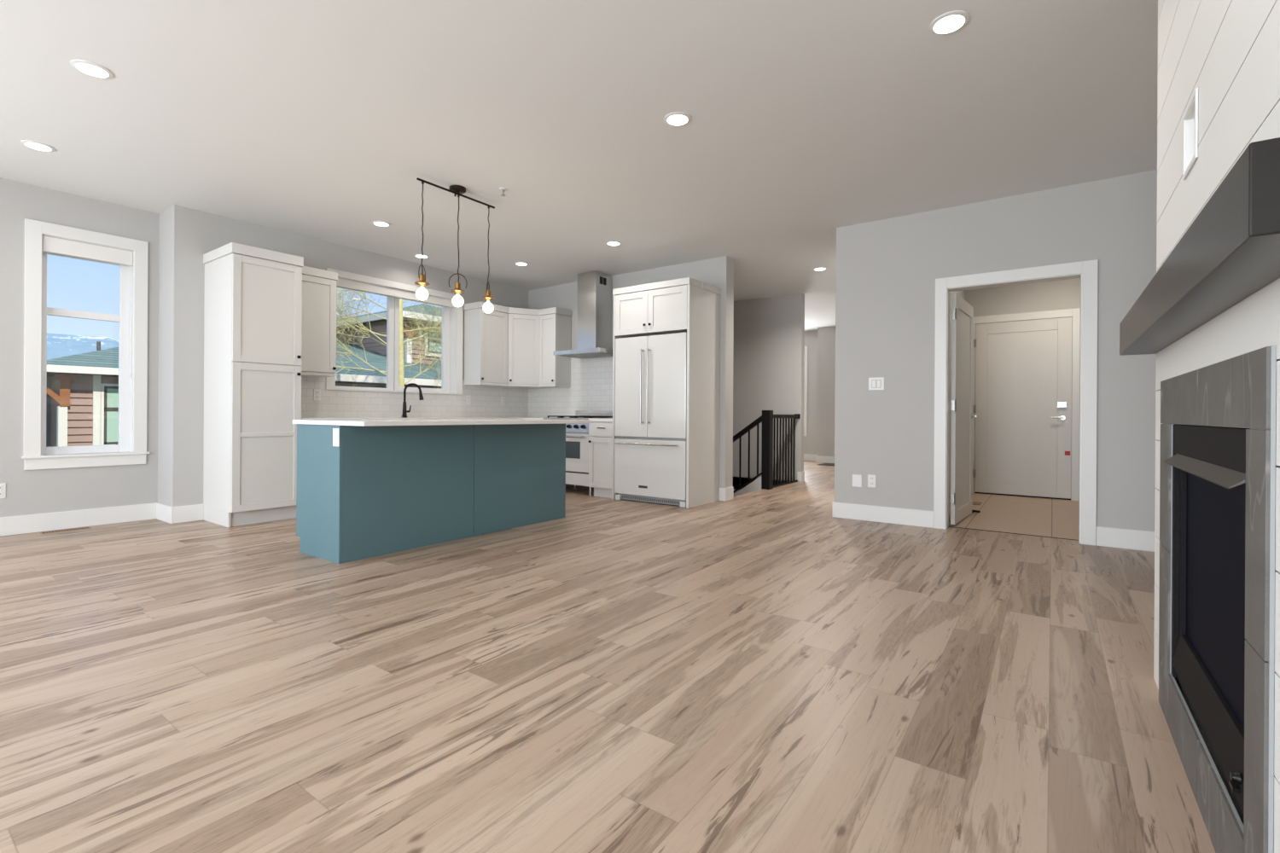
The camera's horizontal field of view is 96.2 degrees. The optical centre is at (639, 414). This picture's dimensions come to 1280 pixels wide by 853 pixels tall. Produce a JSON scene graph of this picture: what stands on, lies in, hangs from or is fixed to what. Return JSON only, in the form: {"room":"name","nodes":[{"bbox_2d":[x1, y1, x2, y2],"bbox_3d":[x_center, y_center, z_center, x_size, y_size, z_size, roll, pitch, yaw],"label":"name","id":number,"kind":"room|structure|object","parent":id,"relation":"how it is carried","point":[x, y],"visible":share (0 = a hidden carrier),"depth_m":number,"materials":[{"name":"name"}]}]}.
{"room":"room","nodes":[
{"label":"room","id":0,"kind":"room"},
{"bbox_2d":[0,177,159,517],"bbox_3d":[-5.986,-0.352,3.122,0.160,2.970,5.285,0,0,36],"label":"wall","id":1,"kind":"structure","parent":0,"point":[37,491],"depth_m":4.65,"materials":[{"name":"grey paint"}]},
{"bbox_2d":[0,482,5,498],"bbox_3d":[-4.947,0.590,4.431,0.010,0.116,0.072,0,0,36],"label":"wall outlet","id":2,"kind":"object","parent":1,"relation":"attached to","point":[2,486],"visible":1,"depth_m":4.45,"materials":[{"name":"white plastic"}]},
{"bbox_2d":[21,218,149,470],"bbox_3d":[-4.687,-0.555,4.878,0.170,1.988,0.784,0,0,36],"label":"window","id":3,"kind":"structure","parent":1,"relation":"in","point":[131,448],"depth_m":4.86,"materials":[{"name":"white paint"}]},
{"bbox_2d":[42,235,133,378],"bbox_3d":[-4.678,-0.887,4.870,0.071,1.116,0.558,0,0,36],"label":"roller blind","id":4,"kind":"object","parent":3,"relation":"attached to","point":[50,245],"visible":0.92,"depth_m":4.87,"materials":[{"name":"white fabric"}]},
{"bbox_2d":[0,502,203,536],"bbox_3d":[-5.650,0.863,3.103,0.420,0.145,5.355,0,0,36],"label":"baseboard","id":5,"kind":"structure","parent":1,"relation":"attached to","point":[75,519],"depth_m":4.88,"materials":[{"name":"white paint"}]},
{"bbox_2d":[157,204,190,506],"bbox_3d":[-4.246,-0.441,5.197,0.565,2.770,0.115,0,0,36],"label":"wall","id":6,"kind":"structure","parent":0,"point":[174,241],"depth_m":5.05,"materials":[{"name":"grey paint"}]},
{"bbox_2d":[188,208,528,505],"bbox_3d":[-0.998,0.879,9.393,0.170,5.370,10.500,0,0,36],"label":"wall","id":7,"kind":"structure","parent":0,"point":[209,232],"depth_m":5.62,"materials":[{"name":"grey paint"}]},
{"bbox_2d":[300,266,337,377],"bbox_3d":[-3.313,-0.913,5.697,0.346,1.045,0.467,0,0,36],"label":"upper cabinet","id":8,"kind":"object","parent":7,"relation":"attached to","point":[318,322],"visible":0.62,"depth_m":5.66,"materials":[{"name":"white paint"}]},
{"bbox_2d":[325,267,463,395],"bbox_3d":[-2.849,-0.898,6.759,0.162,1.278,1.710,0,0,36],"label":"window","id":9,"kind":"structure","parent":7,"relation":"in","point":[452,318],"depth_m":6.89,"materials":[{"name":"white paint"}]},
{"bbox_2d":[336,278,454,308],"bbox_3d":[-2.829,-1.416,6.745,0.071,0.088,1.505,0,0,36],"label":"roller blind","id":10,"kind":"object","parent":9,"relation":"attached to","point":[342,283],"visible":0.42,"depth_m":6.62,"materials":[{"name":"white fabric"}]},
{"bbox_2d":[301,376,527,417],"bbox_3d":[-2.617,-0.206,6.975,0.007,0.480,3.368,0,0,36],"label":"backsplash","id":11,"kind":"structure","parent":7,"relation":"attached to","point":[485,401],"depth_m":6.84,"materials":[{"name":"tile"}]},
{"bbox_2d":[313,389,320,401],"bbox_3d":[-3.344,-0.205,5.949,0.010,0.116,0.072,0,0,36],"label":"wall outlet","id":12,"kind":"object","parent":11,"relation":"attached to","point":[317,392],"visible":1,"depth_m":5.94,"materials":[{"name":"white plastic"}]},
{"bbox_2d":[465,395,470,404],"bbox_3d":[-2.239,-0.194,7.488,0.010,0.116,0.072,0,0,36],"label":"wall outlet","id":13,"kind":"object","parent":11,"relation":"attached to","point":[468,398],"visible":1,"depth_m":7.48,"materials":[{"name":"white plastic"}]},
{"bbox_2d":[500,396,505,405],"bbox_3d":[-1.898,-0.192,7.963,0.010,0.116,0.072,0,0,36],"label":"wall outlet","id":14,"kind":"object","parent":11,"relation":"attached to","point":[503,398],"visible":1,"depth_m":7.96,"materials":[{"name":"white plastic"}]},
{"bbox_2d":[463,301,508,386],"bbox_3d":[-2.007,-0.905,7.516,0.346,1.045,0.469,0,0,36],"label":"upper cabinet","id":15,"kind":"object","parent":7,"relation":"attached to","point":[485,334],"visible":0.95,"depth_m":7.38,"materials":[{"name":"white paint"}]},
{"bbox_2d":[496,307,554,388],"bbox_3d":[-1.597,-0.902,7.915,0.547,1.045,0.657,0,0,36],"label":"upper cabinet","id":16,"kind":"object","parent":7,"relation":"attached to","point":[523,324],"visible":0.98,"depth_m":7.70,"materials":[{"name":"white paint"}]},
{"bbox_2d":[0,0,1157,331],"bbox_3d":[0.173,-1.884,5.239,7.750,0.170,16.100,0,0,36],"label":"ceiling","id":17,"kind":"structure","parent":0,"point":[319,119],"depth_m":3.49,"materials":[{"name":"white paint"}]},
{"bbox_2d":[20,139,55,151],"bbox_3d":[-4.082,-1.820,3.897,0.164,0.008,0.164,0,0,36],"label":"recessed light","id":18,"kind":"object","parent":17,"relation":"in","point":[35,145],"visible":1,"depth_m":3.88,"materials":[{"name":"white paint"}]},
{"bbox_2d":[69,59,113,79],"bbox_3d":[-2.880,-1.813,3.020,0.164,0.008,0.164,0,0,36],"label":"recessed light","id":19,"kind":"object","parent":17,"relation":"in","point":[90,68],"visible":1,"depth_m":3.01,"materials":[{"name":"white paint"}]},
{"bbox_2d":[372,221,390,226],"bbox_3d":[-2.454,-1.810,5.449,0.164,0.008,0.164,0,0,36],"label":"recessed light","id":20,"kind":"object","parent":17,"relation":"in","point":[382,224],"visible":1,"depth_m":5.43,"materials":[{"name":"white paint"}]},
{"bbox_2d":[413,254,429,258],"bbox_3d":[-2.496,-1.810,6.563,0.164,0.008,0.164,0,0,36],"label":"recessed light","id":21,"kind":"object","parent":17,"relation":"in","point":[415,255],"visible":0.94,"depth_m":6.55,"materials":[{"name":"white paint"}]},
{"bbox_2d":[414,177,494,313],"bbox_3d":[-1.456,-1.332,4.578,0.128,0.952,0.741,0,0,36],"label":"pendant light","id":22,"kind":"object","parent":17,"relation":"hanging from","point":[421,293],"visible":1,"depth_m":4.56,"materials":[{"name":"brown metal"}]},
{"bbox_2d":[499,187,507,196],"bbox_3d":[-1.092,-1.780,4.594,0.070,0.052,0.070,0,0,36],"label":"sprinkler","id":23,"kind":"object","parent":17,"relation":"attached to","point":[503,189],"visible":1,"depth_m":4.59,"materials":[{"name":"white paint"}]},
{"bbox_2d":[514,261,528,265],"bbox_3d":[-1.419,-1.804,6.872,0.164,0.008,0.164,0,0,36],"label":"recessed light","id":24,"kind":"object","parent":17,"relation":"in","point":[515,263],"visible":1,"depth_m":6.86,"materials":[{"name":"white paint"}]},
{"bbox_2d":[605,240,621,245],"bbox_3d":[-0.278,-1.797,6.028,0.164,0.008,0.164,0,0,36],"label":"recessed light","id":25,"kind":"object","parent":17,"relation":"in","point":[611,242],"visible":1,"depth_m":6.01,"materials":[{"name":"white paint"}]},
{"bbox_2d":[663,111,691,126],"bbox_3d":[0.229,-1.794,3.492,0.164,0.008,0.164,0,0,36],"label":"recessed light","id":26,"kind":"object","parent":17,"relation":"in","point":[677,119],"visible":1,"depth_m":3.48,"materials":[{"name":"white paint"}]},
{"bbox_2d":[813,267,826,270],"bbox_3d":[2.202,-1.782,7.025,0.164,0.008,0.164,0,0,36],"label":"recessed light","id":27,"kind":"object","parent":17,"relation":"in","point":[817,268],"visible":1,"depth_m":7.01,"materials":[{"name":"white paint"}]},
{"bbox_2d":[929,10,969,35],"bbox_3d":[1.413,-1.787,2.625,0.164,0.008,0.164,0,0,36],"label":"recessed light","id":28,"kind":"object","parent":17,"relation":"in","point":[951,22],"visible":1,"depth_m":2.62,"materials":[{"name":"white paint"}]},
{"bbox_2d":[0,460,1215,852],"bbox_3d":[0.155,1.070,5.239,7.750,0.202,15.900,0,0,36],"label":"floor","id":29,"kind":"structure","parent":0,"point":[765,671],"depth_m":2.03,"materials":[{"name":"brown wood"}]},
{"bbox_2d":[40,526,92,534],"bbox_3d":[-4.662,0.940,4.668,0.100,0.004,0.290,0,0,36],"label":"floor vent","id":30,"kind":"object","parent":29,"relation":"in","point":[88,527],"visible":1,"depth_m":4.67,"materials":[{"name":"brown metal"}]},
{"bbox_2d":[203,242,303,527],"bbox_3d":[-3.496,-0.244,5.189,0.663,2.385,0.563,0,0,36],"label":"pantry cabinet","id":31,"kind":"object","parent":29,"relation":"on","point":[253,296],"visible":0.98,"depth_m":4.99,"materials":[{"name":"white paint"}]},
{"bbox_2d":[296,424,565,564],"bbox_3d":[-1.557,0.516,4.708,0.594,0.888,2.117,0,0,36],"label":"kitchen island","id":32,"kind":"object","parent":29,"relation":"on","point":[363,492],"visible":0.85,"depth_m":4.15,"materials":[{"name":"teal paint"}]},
{"bbox_2d":[332,428,339,446],"bbox_3d":[-1.959,0.146,3.700,0.074,0.116,0.009,0,0,36],"label":"outlet","id":33,"kind":"object","parent":32,"relation":"attached to","point":[335,431],"depth_m":3.69,"materials":[{"name":"white plastic"}]},
{"bbox_2d":[292,418,591,426],"bbox_3d":[-1.442,0.057,4.631,0.945,0.030,2.129,0,0,36],"label":"island countertop","id":34,"kind":"structure","parent":32,"relation":"on","point":[441,421],"depth_m":4.01,"materials":[{"name":"stone"}]},
{"bbox_2d":[543,410,612,495],"bbox_3d":[-0.740,0.455,7.265,0.762,1.022,0.695,0,0,36],"label":"range","id":35,"kind":"object","parent":29,"relation":"on","point":[577,434],"visible":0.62,"depth_m":6.95,"materials":[{"name":"white metal"}]},
{"bbox_2d":[543,418,605,419],"bbox_3d":[-0.727,0.051,7.280,0.762,0.020,0.622,0,0,36],"label":"cooktop","id":36,"kind":"object","parent":35,"relation":"in","point":[544,418],"depth_m":7.00,"materials":[{"name":"silver metal"}]},
{"bbox_2d":[588,421,612,498],"bbox_3d":[-0.272,0.526,6.938,0.360,0.884,0.699,0,0,36],"label":"base cabinet","id":37,"kind":"object","parent":29,"relation":"on","point":[600,433],"visible":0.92,"depth_m":6.69,"materials":[{"name":"white paint"}]},
{"bbox_2d":[588,418,612,422],"bbox_3d":[-0.265,0.064,6.943,0.360,0.036,0.671,0,0,36],"label":"countertop","id":38,"kind":"structure","parent":37,"relation":"on","point":[610,420],"depth_m":6.66,"materials":[{"name":"stone"}]},
{"bbox_2d":[613,332,686,507],"bbox_3d":[0.264,0.053,6.511,0.944,1.838,0.714,0,0,36],"label":"refrigerator","id":39,"kind":"object","parent":29,"relation":"on","point":[650,408],"visible":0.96,"depth_m":6.24,"materials":[{"name":"white metal"}]},
{"bbox_2d":[612,277,721,508],"bbox_3d":[0.293,-0.231,6.533,1.028,2.405,0.702,0,0,36],"label":"tall cabinet","id":40,"kind":"object","parent":29,"relation":"on","point":[689,305],"visible":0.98,"depth_m":6.25,"materials":[{"name":"white paint"}]},
{"bbox_2d":[817,463,834,465],"bbox_3d":[4.115,0.989,11.137,1.200,0.012,0.500,0,0,36],"label":"door mat","id":41,"kind":"object","parent":29,"relation":"on","point":[822,464],"visible":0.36,"depth_m":11.31,"materials":[{"name":"grey fabric"}]},
{"bbox_2d":[971,501,982,505],"bbox_3d":[3.734,0.989,6.425,0.140,0.004,0.240,0,0,36],"label":"floor vent","id":42,"kind":"object","parent":29,"relation":"in","point":[973,503],"visible":0.64,"depth_m":6.43,"materials":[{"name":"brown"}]},
{"bbox_2d":[948,526,1078,541],"bbox_3d":[3.086,0.987,4.788,0.907,0.004,0.010,0,0,36],"label":"trim","id":43,"kind":"structure","parent":29,"relation":"on","point":[949,526],"depth_m":4.76,"materials":[{"name":"brown wood"}]},
{"bbox_3d":[-3.097,0.510,5.767,0.642,0.882,0.842,0,0,36],"label":"base cabinet","id":44,"kind":"object","parent":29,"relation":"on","visible":0},
{"bbox_2d":[301,417,544,419],"bbox_3d":[-2.221,0.054,6.692,0.967,0.036,3.363,0,0,36],"label":"countertop","id":45,"kind":"structure","parent":44,"relation":"on","point":[305,418],"depth_m":6.29,"materials":[{"name":"stone"}]},
{"bbox_2d":[401,383,424,418],"bbox_3d":[-2.614,-0.165,6.611,0.238,0.396,0.060,0,0,-28],"label":"faucet","id":46,"kind":"object","parent":45,"relation":"on","point":[421,397],"visible":0.98,"depth_m":6.57,"materials":[{"name":"black metal"}]},
{"bbox_2d":[528,256,733,488],"bbox_3d":[-0.277,-0.417,7.496,3.200,2.770,0.190,0,0,36],"label":"wall","id":47,"kind":"structure","parent":0,"point":[717,272],"depth_m":6.62,"materials":[{"name":"grey paint"}]},
{"bbox_2d":[538,307,571,387],"bbox_3d":[-1.157,-0.900,7.799,0.322,1.045,0.331,0,0,36],"label":"upper cabinet","id":48,"kind":"object","parent":47,"relation":"attached to","point":[555,322],"visible":1,"depth_m":7.70,"materials":[{"name":"white paint"}]},
{"bbox_2d":[527,356,613,418],"bbox_3d":[-0.773,-0.395,7.729,2.106,0.880,0.007,0,0,36],"label":"backsplash","id":49,"kind":"structure","parent":47,"relation":"attached to","point":[591,379],"depth_m":7.76,"materials":[{"name":"tile"}]},
{"bbox_2d":[552,270,613,358],"bbox_3d":[-0.641,-1.276,7.314,0.763,1.052,0.531,0,0,36],"label":"range hood","id":50,"kind":"object","parent":47,"relation":"attached to","point":[594,288],"visible":0.95,"depth_m":7.27,"materials":[{"name":"silver metal"}]},
{"bbox_2d":[718,487,733,501],"bbox_3d":[0.987,0.903,6.572,0.085,0.145,0.205,0,0,36],"label":"baseboard","id":51,"kind":"structure","parent":47,"relation":"attached to","point":[724,494],"depth_m":6.50,"materials":[{"name":"white paint"}]},
{"bbox_2d":[732,293,804,494],"bbox_3d":[1.100,0.887,9.425,3.200,5.380,0.120,0,0,36],"label":"wall","id":52,"kind":"structure","parent":0,"point":[769,340],"depth_m":8.74,"materials":[{"name":"grey paint"}]},
{"bbox_2d":[797,471,804,482],"bbox_3d":[2.381,0.912,8.496,0.065,0.145,0.135,0,0,36],"label":"baseboard","id":53,"kind":"structure","parent":52,"relation":"attached to","point":[800,475],"depth_m":8.45,"materials":[{"name":"white paint"}]},
{"bbox_2d":[803,330,817,454],"bbox_3d":[2.986,-0.307,12.846,2.260,2.990,0.150,0,0,36],"label":"wall","id":54,"kind":"structure","parent":0,"point":[811,337],"depth_m":12.26,"materials":[{"name":"grey paint"}]},
{"bbox_2d":[803,345,807,436],"bbox_3d":[3.192,-0.510,12.638,1.015,1.940,0.090,0,0,36],"label":"window","id":55,"kind":"structure","parent":54,"relation":"in","point":[805,346],"depth_m":12.32,"materials":[{"name":"white paint"}]},
{"bbox_2d":[803,453,834,463],"bbox_3d":[3.741,0.920,11.988,4.500,0.145,0.355,0,0,36],"label":"baseboard","id":56,"kind":"structure","parent":54,"relation":"attached to","point":[818,459],"depth_m":11.82,"materials":[{"name":"white paint"}]},
{"bbox_2d":[817,325,835,456],"bbox_3d":[4.756,-0.396,11.367,2.340,2.790,0.490,0,0,36],"label":"wall","id":57,"kind":"structure","parent":0,"point":[826,335],"depth_m":11.74,"materials":[{"name":"grey paint"}]},
{"bbox_2d":[948,290,964,504],"bbox_3d":[3.339,-0.395,6.342,0.140,2.770,2.805,0,0,36],"label":"wall","id":58,"kind":"structure","parent":0,"point":[961,293],"depth_m":6.38,"materials":[{"name":"grey paint"}]},
{"bbox_2d":[950,292,978,524],"bbox_3d":[3.045,-0.049,5.364,0.094,2.040,0.873,0,0,39],"label":"door","id":59,"kind":"structure","parent":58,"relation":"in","point":[962,415],"depth_m":5.30,"materials":[{"name":"white paint"}]},
{"bbox_2d":[832,501,1155,552],"bbox_3d":[4.670,0.926,7.288,2.508,0.145,6.205,0,0,36],"label":"baseboard","id":60,"kind":"structure","parent":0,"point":[1106,537],"depth_m":5.06,"materials":[{"name":"white paint"}]},
{"bbox_2d":[834,169,1157,531],"bbox_3d":[2.983,-0.397,4.787,2.643,2.770,0.135,0,0,36],"label":"wall","id":61,"kind":"structure","parent":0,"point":[887,271],"depth_m":4.92,"materials":[{"name":"grey paint"}]},
{"bbox_2d":[852,474,861,487],"bbox_3d":[2.033,0.618,5.379,0.086,0.114,0.006,0,0,36],"label":"cover","id":62,"kind":"object","parent":61,"relation":"attached to","point":[857,480],"visible":1,"depth_m":5.38,"materials":[{"name":"white plastic"}]},
{"bbox_2d":[867,474,876,488],"bbox_3d":[2.140,0.613,5.300,0.072,0.116,0.010,0,0,36],"label":"wall outlet","id":63,"kind":"object","parent":61,"relation":"attached to","point":[871,479],"visible":1,"depth_m":5.30,"materials":[{"name":"white plastic"}]},
{"bbox_2d":[868,377,884,389],"bbox_3d":[2.173,-0.284,5.280,0.134,0.115,0.010,0,0,36],"label":"light switch","id":64,"kind":"object","parent":61,"relation":"attached to","point":[874,383],"visible":1,"depth_m":5.28,"materials":[{"name":"white plastic"}]},
{"bbox_2d":[933,259,1098,546],"bbox_3d":[3.050,-0.094,4.726,1.106,2.166,0.155,0,0,36],"label":"door frame","id":65,"kind":"structure","parent":61,"relation":"attached to","point":[1086,271],"depth_m":4.52,"materials":[{"name":"white paint"}]},
{"bbox_2d":[964,278,1080,500],"bbox_3d":[4.724,-0.386,7.003,1.340,2.770,0.115,0,0,36],"label":"wall","id":66,"kind":"structure","parent":0,"point":[1061,294],"depth_m":6.97,"materials":[{"name":"grey paint"}]},
{"bbox_2d":[972,317,1072,500],"bbox_3d":[4.616,-0.073,6.966,0.994,2.137,0.069,0,0,36],"label":"door","id":67,"kind":"structure","parent":66,"relation":"in","point":[1023,405],"depth_m":6.96,"materials":[{"name":"white paint"}]},
{"bbox_2d":[1064,451,1070,455],"bbox_3d":[4.997,0.451,6.713,0.050,0.050,0.004,0,0,36],"label":"tag","id":68,"kind":"object","parent":67,"relation":"attached to","point":[1067,453],"visible":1,"depth_m":6.71,"materials":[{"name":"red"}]},
{"bbox_2d":[971,308,1080,500],"bbox_3d":[4.633,-0.119,6.985,1.165,2.235,0.020,0,0,36],"label":"trim","id":69,"kind":"structure","parent":66,"relation":"attached to","point":[1075,313],"depth_m":6.68,"materials":[{"name":"white paint"}]},
{"bbox_2d":[1153,0,1279,852],"bbox_3d":[1.449,-0.406,1.060,0.488,2.770,2.310,0,0,36],"label":"wall","id":70,"kind":"structure","parent":0,"point":[1229,50],"depth_m":1.37,"materials":[{"name":"white paint"}]},
{"bbox_2d":[1182,87,1198,180],"bbox_3d":[1.560,-0.778,1.587,0.062,0.185,0.181,0,0,36],"label":"box","id":71,"kind":"object","parent":70,"relation":"in","point":[1189,127],"visible":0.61,"depth_m":1.65,"materials":[{"name":"white plastic"}]},
{"bbox_2d":[1119,137,1279,355],"bbox_3d":[1.361,-0.292,1.447,0.104,0.124,1.784,0,0,36],"label":"mantel shelf","id":72,"kind":"object","parent":70,"relation":"attached to","point":[1230,251],"visible":1,"depth_m":0.96,"materials":[{"name":"wood"}]},
{"bbox_2d":[1163,424,1250,814],"bbox_3d":[1.443,0.422,1.431,0.121,0.784,0.886,0,0,36],"label":"fireplace insert","id":73,"kind":"object","parent":70,"relation":"in","point":[1208,463],"visible":0.71,"depth_m":1.42,"materials":[{"name":"black metal"}]},
{"bbox_2d":[1163,453,1245,488],"bbox_3d":[1.387,0.132,1.429,0.029,0.029,0.816,0,0,36],"label":"hood","id":74,"kind":"object","parent":73,"relation":"attached to","point":[1226,474],"depth_m":1.31,"materials":[{"name":"grey metal"}]},
{"bbox_2d":[1158,345,1276,852],"bbox_3d":[1.434,0.431,1.476,0.012,1.096,1.200,0,0,36],"label":"fireplace surround","id":75,"kind":"object","parent":70,"relation":"attached to","point":[1239,392],"visible":0.99,"depth_m":1.08,"materials":[{"name":"tile"}]},
{"label":"outside","id":76,"kind":"structure","parent":0,"visible":0},
{"bbox_3d":[-21.391,1.989,27.666,52.995,0.300,100.000,0,0,36],"label":"ground","id":77,"kind":"structure","parent":76,"visible":0},
{"bbox_2d":[46,341,118,447],"bbox_3d":[-13.850,0.135,14.643,8.420,3.500,3.670,0,0,36],"label":"house","id":78,"kind":"structure","parent":77,"relation":"on","point":[82,390],"depth_m":11.78,"materials":[{"name":"brown"}]},
{"bbox_2d":[335,303,442,389],"bbox_3d":[-8.502,-0.812,17.683,10.550,5.461,7.300,0,0,36],"label":"house","id":79,"kind":"structure","parent":77,"relation":"on","point":[375,352],"depth_m":15.72,"materials":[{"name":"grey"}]},
{"bbox_2d":[335,287,442,389],"bbox_3d":[-4.135,-1.566,9.717,3.728,7.023,5.137,0,0,36],"label":"bare tree","id":80,"kind":"object","parent":77,"relation":"on","point":[431,328],"visible":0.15,"depth_m":9.73,"materials":[{"name":"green plant"}]},
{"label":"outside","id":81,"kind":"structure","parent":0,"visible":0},
{"bbox_2d":[46,333,118,360],"bbox_3d":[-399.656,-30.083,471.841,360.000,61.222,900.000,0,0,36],"label":"mountain","id":82,"kind":"structure","parent":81,"point":[58,346],"depth_m":411.62},
{"bbox_3d":[-0.294,2.368,7.539,3.150,2.400,0.120,0,0,36],"label":"wall","id":83,"kind":"structure","parent":0,"visible":0},
{"bbox_2d":[733,476,763,496],"bbox_3d":[0.265,2.042,7.908,2.625,2.540,1.110,0,0,36],"label":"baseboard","id":84,"kind":"structure","parent":83,"relation":"attached to","point":[755,485],"depth_m":7.65,"materials":[{"name":"white wood"}]},
{"bbox_2d":[733,410,800,493],"bbox_3d":[1.168,1.056,8.587,2.114,2.237,1.159,0,0,36],"label":"stair railing","id":85,"kind":"object","parent":84,"relation":"attached to","point":[768,445],"visible":0.75,"depth_m":7.73,"materials":[{"name":"black metal"}]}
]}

